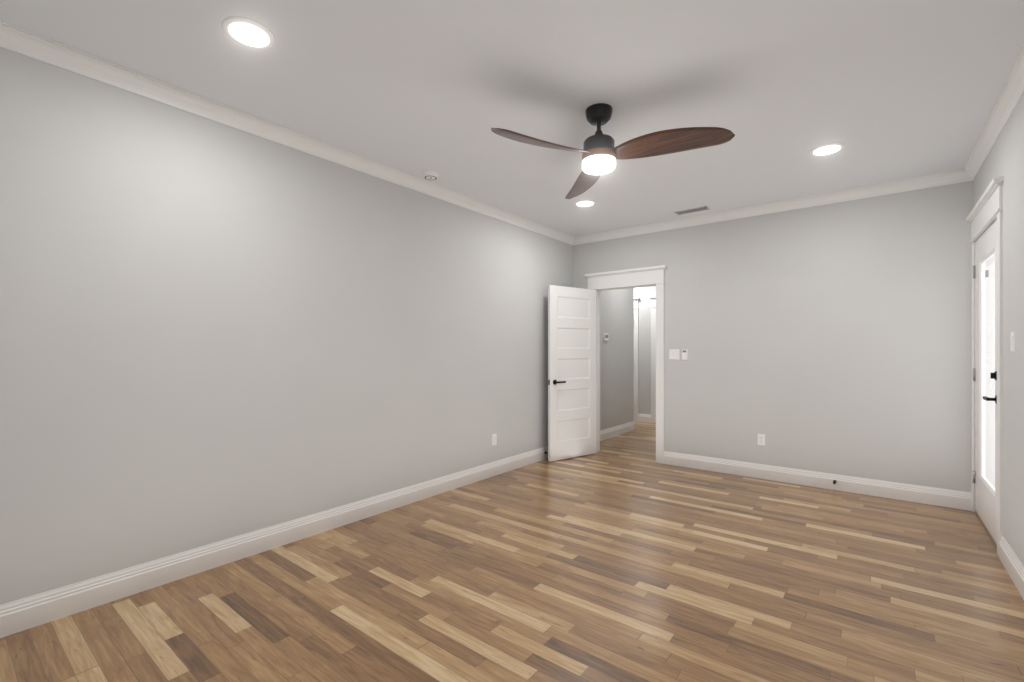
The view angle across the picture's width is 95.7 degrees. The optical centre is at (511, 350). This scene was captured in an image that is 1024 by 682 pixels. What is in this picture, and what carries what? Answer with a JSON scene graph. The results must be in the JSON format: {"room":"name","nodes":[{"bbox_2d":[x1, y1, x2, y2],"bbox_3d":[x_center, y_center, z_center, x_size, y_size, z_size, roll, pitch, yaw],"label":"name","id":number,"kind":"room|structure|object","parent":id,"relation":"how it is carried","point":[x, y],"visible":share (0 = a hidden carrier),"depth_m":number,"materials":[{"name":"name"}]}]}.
{"room":"empty bedroom","nodes":[
{"label":"empty bedroom","id":0,"kind":"room"},
{"bbox_2d":[0,47,633,604],"bbox_3d":[-0.421,-0.085,4.543,0.120,2.730,7.560,0,0,38],"label":"wall","id":1,"kind":"structure","parent":0,"point":[212,331],"depth_m":2.77,"materials":[{"name":"grey paint"}]},
{"bbox_2d":[0,446,547,637],"bbox_3d":[-0.918,1.209,3.802,0.016,0.142,5.540,0,0,38],"label":"baseboard","id":2,"kind":"structure","parent":1,"relation":"attached to","point":[22,614],"depth_m":2.73,"materials":[{"name":"white wood"}]},
{"bbox_2d":[0,20,575,244],"bbox_3d":[-0.900,-1.404,3.787,0.062,0.092,5.540,0,0,38],"label":"crown molding","id":3,"kind":"structure","parent":1,"relation":"attached to","point":[22,41],"depth_m":2.74,"materials":[{"name":"white wood"}]},
{"bbox_2d":[492,434,496,445],"bbox_3d":[-0.178,0.915,4.747,0.009,0.115,0.070,0,0,38],"label":"electrical outlet","id":4,"kind":"object","parent":1,"relation":"attached to","point":[494,439],"visible":1,"depth_m":4.74,"materials":[{"name":"white plastic"}]},
{"bbox_2d":[603,333,608,340],"bbox_3d":[1.356,-0.195,6.683,0.026,0.108,0.128,0,0,38],"label":"thermostat","id":5,"kind":"object","parent":1,"relation":"attached to","point":[605,336],"depth_m":6.67,"materials":[{"name":"white plastic"}]},
{"bbox_2d":[600,421,634,440],"bbox_3d":[1.420,1.209,6.772,0.016,0.142,1.780,0,0,38],"label":"baseboard","id":6,"kind":"structure","parent":1,"relation":"attached to","point":[627,427],"depth_m":6.96,"materials":[{"name":"white wood"}]},
{"bbox_2d":[0,421,1023,681],"bbox_3d":[0.775,1.310,4.251,5.560,0.060,8.580,0,0,38],"label":"floor","id":7,"kind":"structure","parent":0,"point":[624,557],"depth_m":2.40,"materials":[{"name":"brown wood"}]},
{"bbox_2d":[0,0,1023,236],"bbox_3d":[0.775,-1.480,4.251,5.560,0.060,8.580,0,0,38],"label":"ceiling","id":8,"kind":"structure","parent":0,"point":[883,91],"depth_m":2.49,"materials":[{"name":"white paint"}]},
{"bbox_2d":[222,16,274,48],"bbox_3d":[-1.199,-1.445,2.114,0.212,0.010,0.212,0,0,38],"label":"recessed light","id":9,"kind":"object","parent":8,"relation":"in","point":[248,32],"visible":1,"depth_m":2.10,"materials":[{"name":"white plastic"}]},
{"bbox_2d":[422,170,438,179],"bbox_3d":[-0.666,-1.431,3.795,0.140,0.036,0.140,0,0,38],"label":"smoke detector","id":10,"kind":"object","parent":8,"relation":"attached to","point":[430,175],"visible":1,"depth_m":3.75,"materials":[{"name":"white plastic"}]},
{"bbox_2d":[574,200,595,206],"bbox_3d":[0.718,-1.445,4.551,0.212,0.010,0.212,0,0,38],"label":"recessed light","id":11,"kind":"object","parent":8,"relation":"in","point":[583,203],"visible":0.92,"depth_m":4.54,"materials":[{"name":"white plastic"}]},
{"bbox_2d":[491,103,734,198],"bbox_3d":[0.551,-1.272,2.675,1.250,0.356,1.237,0,0,38],"label":"ceiling fan","id":12,"kind":"object","parent":8,"relation":"hanging from","point":[601,154],"visible":1,"depth_m":2.68,"materials":[{"name":"brown wood"}]},
{"bbox_2d":[675,206,709,214],"bbox_3d":[1.864,-1.446,4.794,0.320,0.008,0.120,0,0,38],"label":"ceiling vent","id":13,"kind":"object","parent":8,"relation":"in","point":[692,210],"visible":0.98,"depth_m":4.78,"materials":[{"name":"grey metal"}]},
{"bbox_2d":[809,142,844,155],"bbox_3d":[2.266,-1.445,3.332,0.212,0.010,0.212,0,0,38],"label":"recessed light","id":14,"kind":"object","parent":8,"relation":"in","point":[826,149],"visible":1,"depth_m":3.32,"materials":[{"name":"white plastic"}]},
{"bbox_2d":[634,286,655,414],"bbox_3d":[2.420,-0.085,8.339,3.090,2.730,0.120,0,0,38],"label":"wall","id":15,"kind":"structure","parent":0,"point":[644,351],"depth_m":8.29,"materials":[{"name":"grey paint"}]},
{"bbox_2d":[634,296,655,422],"bbox_3d":[2.352,0.160,8.260,2.176,2.240,0.088,0,0,38],"label":"door frame","id":16,"kind":"structure","parent":15,"relation":"attached to","point":[653,357],"depth_m":8.20,"materials":[{"name":"white wood"}]},
{"bbox_2d":[573,181,973,491],"bbox_3d":[2.276,-0.085,4.889,3.690,2.730,0.120,0,0,38],"label":"wall","id":17,"kind":"structure","parent":0,"point":[833,338],"depth_m":4.31,"materials":[{"name":"grey paint"}]},
{"bbox_2d":[548,285,595,461],"bbox_3d":[0.734,0.261,5.536,0.765,2.022,0.143,0,0,-36],"label":"hall door","id":18,"kind":"structure","parent":17,"relation":"in","point":[571,372],"depth_m":5.50,"materials":[{"name":"white painted wood"},{"name":"black metal"}]},
{"bbox_2d":[585,265,666,463],"bbox_3d":[1.382,0.160,5.593,1.021,2.240,0.216,0,0,38],"label":"door frame","id":19,"kind":"structure","parent":17,"relation":"attached to","point":[630,278],"depth_m":5.35,"materials":[{"name":"white wood"}]},
{"bbox_2d":[669,349,679,359],"bbox_3d":[1.811,0.045,5.172,0.116,0.115,0.010,0,0,38],"label":"double light switch","id":20,"kind":"object","parent":17,"relation":"attached to","point":[674,354],"visible":1,"depth_m":5.17,"materials":[{"name":"white plastic"}]},
{"bbox_2d":[682,349,687,359],"bbox_3d":[1.900,0.045,5.099,0.060,0.116,0.016,0,0,38],"label":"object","id":21,"kind":"object","parent":17,"relation":"attached to","point":[684,354],"visible":1,"depth_m":5.09,"materials":[{"name":"white plastic"}]},
{"bbox_2d":[758,434,764,445],"bbox_3d":[2.496,0.895,4.635,0.070,0.115,0.009,0,0,38],"label":"electrical outlet","id":22,"kind":"object","parent":17,"relation":"attached to","point":[761,439],"visible":1,"depth_m":4.63,"materials":[{"name":"white plastic"}]},
{"bbox_2d":[576,169,959,244],"bbox_3d":[2.220,-1.404,4.818,3.510,0.092,0.062,0,0,38],"label":"crown molding","id":23,"kind":"structure","parent":17,"relation":"attached to","point":[949,177],"depth_m":4.46,"materials":[{"name":"white wood"}]},
{"bbox_2d":[664,451,971,510],"bbox_3d":[2.702,1.209,4.468,2.500,0.142,0.016,0,0,38],"label":"baseboard","id":24,"kind":"structure","parent":17,"relation":"attached to","point":[886,489],"depth_m":4.27,"materials":[{"name":"white wood"}]},
{"bbox_2d":[974,93,1023,565],"bbox_3d":[2.035,-0.085,1.478,0.150,2.730,5.780,0,0,38],"label":"wall","id":25,"kind":"structure","parent":0,"point":[1005,158],"depth_m":2.64,"materials":[{"name":"grey paint"}]},
{"bbox_2d":[973,219,996,543],"bbox_3d":[3.367,0.200,3.293,0.099,2.112,0.952,0,0,38],"label":"patio door","id":26,"kind":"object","parent":25,"relation":"attached to","point":[985,374],"visible":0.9,"depth_m":3.35,"materials":[{"name":"white wood"}]},
{"bbox_2d":[966,176,1003,555],"bbox_3d":[3.385,0.109,3.229,0.193,2.342,1.117,0,0,38],"label":"door frame","id":27,"kind":"structure","parent":25,"relation":"attached to","point":[986,212],"depth_m":2.90,"materials":[{"name":"white wood"}]},
{"bbox_2d":[960,45,1023,182],"bbox_3d":[1.952,-1.404,1.544,0.062,0.092,5.540,0,0,38],"label":"crown molding","id":28,"kind":"structure","parent":25,"relation":"attached to","point":[1012,91],"depth_m":2.80,"materials":[{"name":"white wood"}]},
{"bbox_2d":[999,536,1023,599],"bbox_3d":[1.633,1.209,1.101,0.016,0.142,4.450,0,0,38],"label":"baseboard","id":29,"kind":"structure","parent":25,"relation":"attached to","point":[1013,566],"depth_m":2.59,"materials":[{"name":"white wood"}]},
{"bbox_2d":[1010,331,1014,351],"bbox_3d":[2.838,-0.050,2.628,0.010,0.115,0.070,0,0,38],"label":"light switch","id":30,"kind":"object","parent":25,"relation":"attached to","point":[1012,339],"visible":0.98,"depth_m":2.62,"materials":[{"name":"white plastic"}]}
]}

